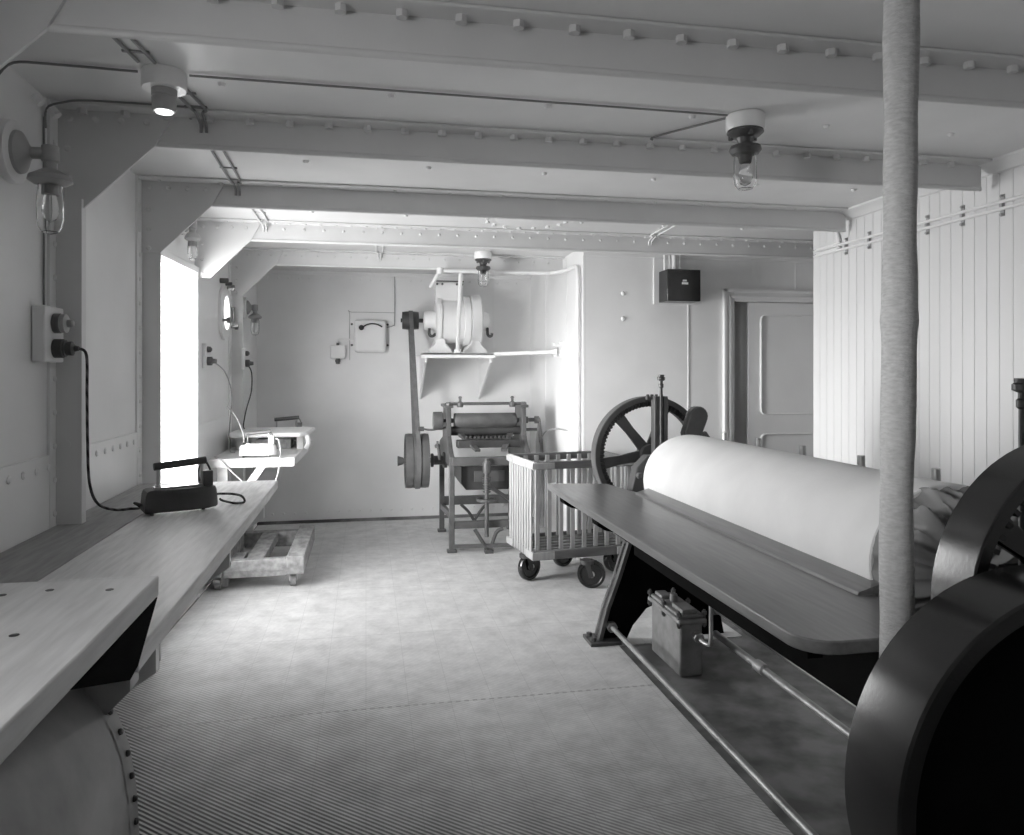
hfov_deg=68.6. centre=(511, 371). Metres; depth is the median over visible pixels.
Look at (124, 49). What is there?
electrical conduit
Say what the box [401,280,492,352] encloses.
motor
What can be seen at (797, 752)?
floor
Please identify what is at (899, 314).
pipe
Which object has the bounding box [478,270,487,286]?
glass jar
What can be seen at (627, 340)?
wall
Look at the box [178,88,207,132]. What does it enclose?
electrical conduit
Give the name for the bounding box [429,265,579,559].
pipe
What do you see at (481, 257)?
ceiling lamp
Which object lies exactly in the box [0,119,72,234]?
wall lamp
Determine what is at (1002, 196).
clip
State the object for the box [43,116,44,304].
conduit
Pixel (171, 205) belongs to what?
beam
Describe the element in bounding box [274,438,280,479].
power cord
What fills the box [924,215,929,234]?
clip
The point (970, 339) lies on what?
wall
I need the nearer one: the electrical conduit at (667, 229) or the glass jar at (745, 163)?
the glass jar at (745, 163)
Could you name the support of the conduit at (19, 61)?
attached to the ceiling
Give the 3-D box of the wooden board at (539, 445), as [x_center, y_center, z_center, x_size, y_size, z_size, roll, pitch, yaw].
[0.273,0.981,7.383,0.028,1.038,0.290,0,0,-11]
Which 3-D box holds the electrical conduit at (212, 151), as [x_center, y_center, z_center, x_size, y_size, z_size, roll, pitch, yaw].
[-1.337,-0.966,3.442,0.080,0.068,1.077,0,0,-12]
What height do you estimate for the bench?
1.051 m
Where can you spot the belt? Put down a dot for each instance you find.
(412, 357)
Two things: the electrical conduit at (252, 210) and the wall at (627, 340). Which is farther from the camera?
the wall at (627, 340)
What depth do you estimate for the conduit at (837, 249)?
3.92 m
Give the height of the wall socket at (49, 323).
0.200 m
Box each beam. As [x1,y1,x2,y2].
[0,0,1023,108]
[50,99,992,524]
[137,175,847,660]
[195,217,812,277]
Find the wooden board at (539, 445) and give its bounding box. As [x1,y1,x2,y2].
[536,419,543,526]
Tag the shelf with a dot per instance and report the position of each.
(420, 354)
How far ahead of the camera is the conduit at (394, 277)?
7.58 m
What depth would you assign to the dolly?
5.31 m
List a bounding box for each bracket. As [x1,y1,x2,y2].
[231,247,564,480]
[416,273,562,398]
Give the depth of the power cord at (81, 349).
2.80 m
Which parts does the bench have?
steel casing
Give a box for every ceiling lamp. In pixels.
[141,64,186,115]
[474,251,491,286]
[726,109,764,190]
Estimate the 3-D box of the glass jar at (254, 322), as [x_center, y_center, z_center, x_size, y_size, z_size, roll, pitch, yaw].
[-2.274,-0.396,6.638,0.072,0.148,0.072,0,0,-11]
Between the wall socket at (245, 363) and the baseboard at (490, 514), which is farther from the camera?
the baseboard at (490, 514)
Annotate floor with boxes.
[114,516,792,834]
[168,517,855,834]
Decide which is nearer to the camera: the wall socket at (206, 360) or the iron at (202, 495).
the iron at (202, 495)
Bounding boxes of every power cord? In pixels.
[79,348,142,510]
[214,456,242,480]
[215,363,234,452]
[217,492,245,503]
[227,405,244,442]
[243,367,252,428]
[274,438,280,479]
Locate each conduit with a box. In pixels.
[0,60,727,115]
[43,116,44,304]
[44,99,202,127]
[349,277,394,359]
[539,428,567,441]
[650,117,725,140]
[813,194,1023,251]
[813,201,1023,256]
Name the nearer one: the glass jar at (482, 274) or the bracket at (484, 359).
the glass jar at (482, 274)
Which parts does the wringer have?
leg, frame, leg, feed arm, foot rail, tie rod, trough panel, feed arm, leg, frame, knob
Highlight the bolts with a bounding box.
[478,218,571,229]
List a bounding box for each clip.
[844,238,847,254]
[867,231,870,248]
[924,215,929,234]
[959,205,964,225]
[999,194,1004,216]
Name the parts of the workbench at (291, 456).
leg, leg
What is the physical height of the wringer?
1.290 m
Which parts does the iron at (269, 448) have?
plate, handle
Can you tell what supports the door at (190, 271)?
in the wall at (28, 412)
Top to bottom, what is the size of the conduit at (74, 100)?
0.117 m
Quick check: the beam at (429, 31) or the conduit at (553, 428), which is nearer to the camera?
the beam at (429, 31)
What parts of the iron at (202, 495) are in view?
post, plate, handle, post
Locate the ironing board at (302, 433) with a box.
[229,427,314,449]
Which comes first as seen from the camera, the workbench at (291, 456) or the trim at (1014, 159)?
the trim at (1014, 159)
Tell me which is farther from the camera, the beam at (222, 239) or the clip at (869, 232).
the beam at (222, 239)
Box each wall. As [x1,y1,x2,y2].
[0,66,256,620]
[257,270,530,521]
[530,252,812,559]
[813,165,1023,485]
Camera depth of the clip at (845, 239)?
4.68 m
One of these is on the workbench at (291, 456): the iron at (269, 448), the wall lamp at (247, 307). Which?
the iron at (269, 448)
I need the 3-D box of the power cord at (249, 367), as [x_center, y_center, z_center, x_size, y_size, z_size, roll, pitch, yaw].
[-2.143,0.195,6.072,0.086,0.536,0.032,0,0,20]
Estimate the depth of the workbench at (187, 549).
2.45 m
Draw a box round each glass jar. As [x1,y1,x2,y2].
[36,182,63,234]
[188,241,197,257]
[251,319,258,335]
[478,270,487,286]
[733,152,756,190]
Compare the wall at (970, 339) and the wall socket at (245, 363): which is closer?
the wall at (970, 339)
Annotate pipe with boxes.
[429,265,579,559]
[879,0,919,657]
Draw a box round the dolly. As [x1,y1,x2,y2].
[213,525,314,589]
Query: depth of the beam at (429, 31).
2.13 m
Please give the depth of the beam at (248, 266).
6.18 m
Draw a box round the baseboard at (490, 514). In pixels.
[257,513,507,524]
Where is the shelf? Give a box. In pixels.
[416,353,493,356]
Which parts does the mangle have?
foot plate, guide post, frame, lever arm, tie rod, tie rod, tie rod, frame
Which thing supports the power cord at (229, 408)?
attached to the iron at (269, 448)
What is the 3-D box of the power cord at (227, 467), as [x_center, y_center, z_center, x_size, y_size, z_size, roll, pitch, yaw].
[-1.941,0.704,5.174,0.314,0.240,0.092,0,0,13]
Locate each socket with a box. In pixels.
[32,305,79,362]
[51,313,60,332]
[202,343,216,367]
[241,348,253,369]
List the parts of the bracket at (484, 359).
stay rod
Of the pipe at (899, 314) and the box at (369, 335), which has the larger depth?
the box at (369, 335)
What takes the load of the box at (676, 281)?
attached to the wall at (627, 340)
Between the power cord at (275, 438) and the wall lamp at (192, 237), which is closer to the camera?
the wall lamp at (192, 237)
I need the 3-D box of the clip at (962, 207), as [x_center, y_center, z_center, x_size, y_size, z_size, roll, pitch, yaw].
[2.263,-0.786,3.772,0.017,0.103,0.020,0,0,-11]
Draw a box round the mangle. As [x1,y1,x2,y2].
[547,375,1023,834]
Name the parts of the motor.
box lid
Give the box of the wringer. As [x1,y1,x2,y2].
[397,396,539,553]
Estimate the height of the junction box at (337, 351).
0.254 m
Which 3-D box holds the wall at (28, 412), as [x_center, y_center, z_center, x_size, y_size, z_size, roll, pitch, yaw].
[-1.713,0.250,2.774,0.113,2.500,9.301,0,0,-10]
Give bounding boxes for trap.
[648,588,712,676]
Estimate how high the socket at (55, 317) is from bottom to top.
0.072 m
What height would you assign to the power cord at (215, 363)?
0.671 m
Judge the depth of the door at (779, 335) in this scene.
6.29 m
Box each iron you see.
[140,456,217,515]
[239,430,276,457]
[274,416,301,440]
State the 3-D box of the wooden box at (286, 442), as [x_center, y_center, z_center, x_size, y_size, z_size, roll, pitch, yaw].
[-1.888,0.562,5.984,0.260,0.075,0.230,0,0,-11]
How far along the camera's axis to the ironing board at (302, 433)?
5.83 m
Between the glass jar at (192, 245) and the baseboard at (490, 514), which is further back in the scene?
the baseboard at (490, 514)
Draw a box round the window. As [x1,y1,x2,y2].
[218,278,238,339]
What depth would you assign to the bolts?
4.92 m
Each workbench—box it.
[0,480,277,689]
[208,440,311,586]
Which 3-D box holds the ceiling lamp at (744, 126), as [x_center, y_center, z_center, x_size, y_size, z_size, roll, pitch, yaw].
[0.907,-0.853,2.917,0.148,0.295,0.148,0,0,-11]
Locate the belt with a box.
[408,311,420,488]
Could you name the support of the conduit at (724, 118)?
attached to the ceiling
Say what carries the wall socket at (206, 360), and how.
attached to the wall at (28, 412)
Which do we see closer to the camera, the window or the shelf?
the window
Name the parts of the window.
pane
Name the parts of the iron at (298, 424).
handle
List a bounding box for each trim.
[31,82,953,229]
[840,148,1023,220]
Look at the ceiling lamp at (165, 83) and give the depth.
2.46 m
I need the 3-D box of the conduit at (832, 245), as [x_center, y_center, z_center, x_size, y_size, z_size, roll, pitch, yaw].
[2.497,-0.857,2.540,0.017,0.127,5.031,0,0,-11]
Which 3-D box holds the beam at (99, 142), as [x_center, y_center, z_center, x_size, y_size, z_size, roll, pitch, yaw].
[0.273,-0.215,3.178,4.040,1.570,0.102,0,0,-11]
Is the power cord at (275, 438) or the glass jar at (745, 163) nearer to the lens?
the glass jar at (745, 163)
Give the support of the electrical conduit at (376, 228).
attached to the ceiling
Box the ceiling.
[9,0,1023,275]
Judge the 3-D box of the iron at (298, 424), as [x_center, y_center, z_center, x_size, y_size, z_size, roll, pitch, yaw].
[-1.933,0.488,6.449,0.292,0.224,0.119,0,0,-11]
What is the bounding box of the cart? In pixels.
[506,451,634,587]
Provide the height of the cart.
0.875 m
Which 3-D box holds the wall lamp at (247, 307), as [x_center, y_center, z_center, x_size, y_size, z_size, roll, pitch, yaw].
[-2.294,-0.491,6.634,0.159,0.338,0.180,0,0,-11]
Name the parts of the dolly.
moulding, rail, rail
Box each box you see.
[256,437,293,448]
[330,339,353,363]
[351,320,388,352]
[653,255,699,304]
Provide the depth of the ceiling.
2.81 m
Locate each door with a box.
[161,249,198,482]
[723,289,812,456]
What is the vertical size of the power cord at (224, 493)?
0.065 m
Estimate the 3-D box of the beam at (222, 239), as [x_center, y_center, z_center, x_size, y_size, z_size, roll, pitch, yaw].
[0.727,-0.809,5.426,5.700,0.382,0.102,0,0,-11]
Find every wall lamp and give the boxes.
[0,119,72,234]
[181,220,200,260]
[243,297,261,335]
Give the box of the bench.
[0,576,158,834]
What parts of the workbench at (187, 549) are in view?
rail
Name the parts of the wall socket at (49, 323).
switch knob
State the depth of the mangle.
2.00 m
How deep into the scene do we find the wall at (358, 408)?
7.55 m

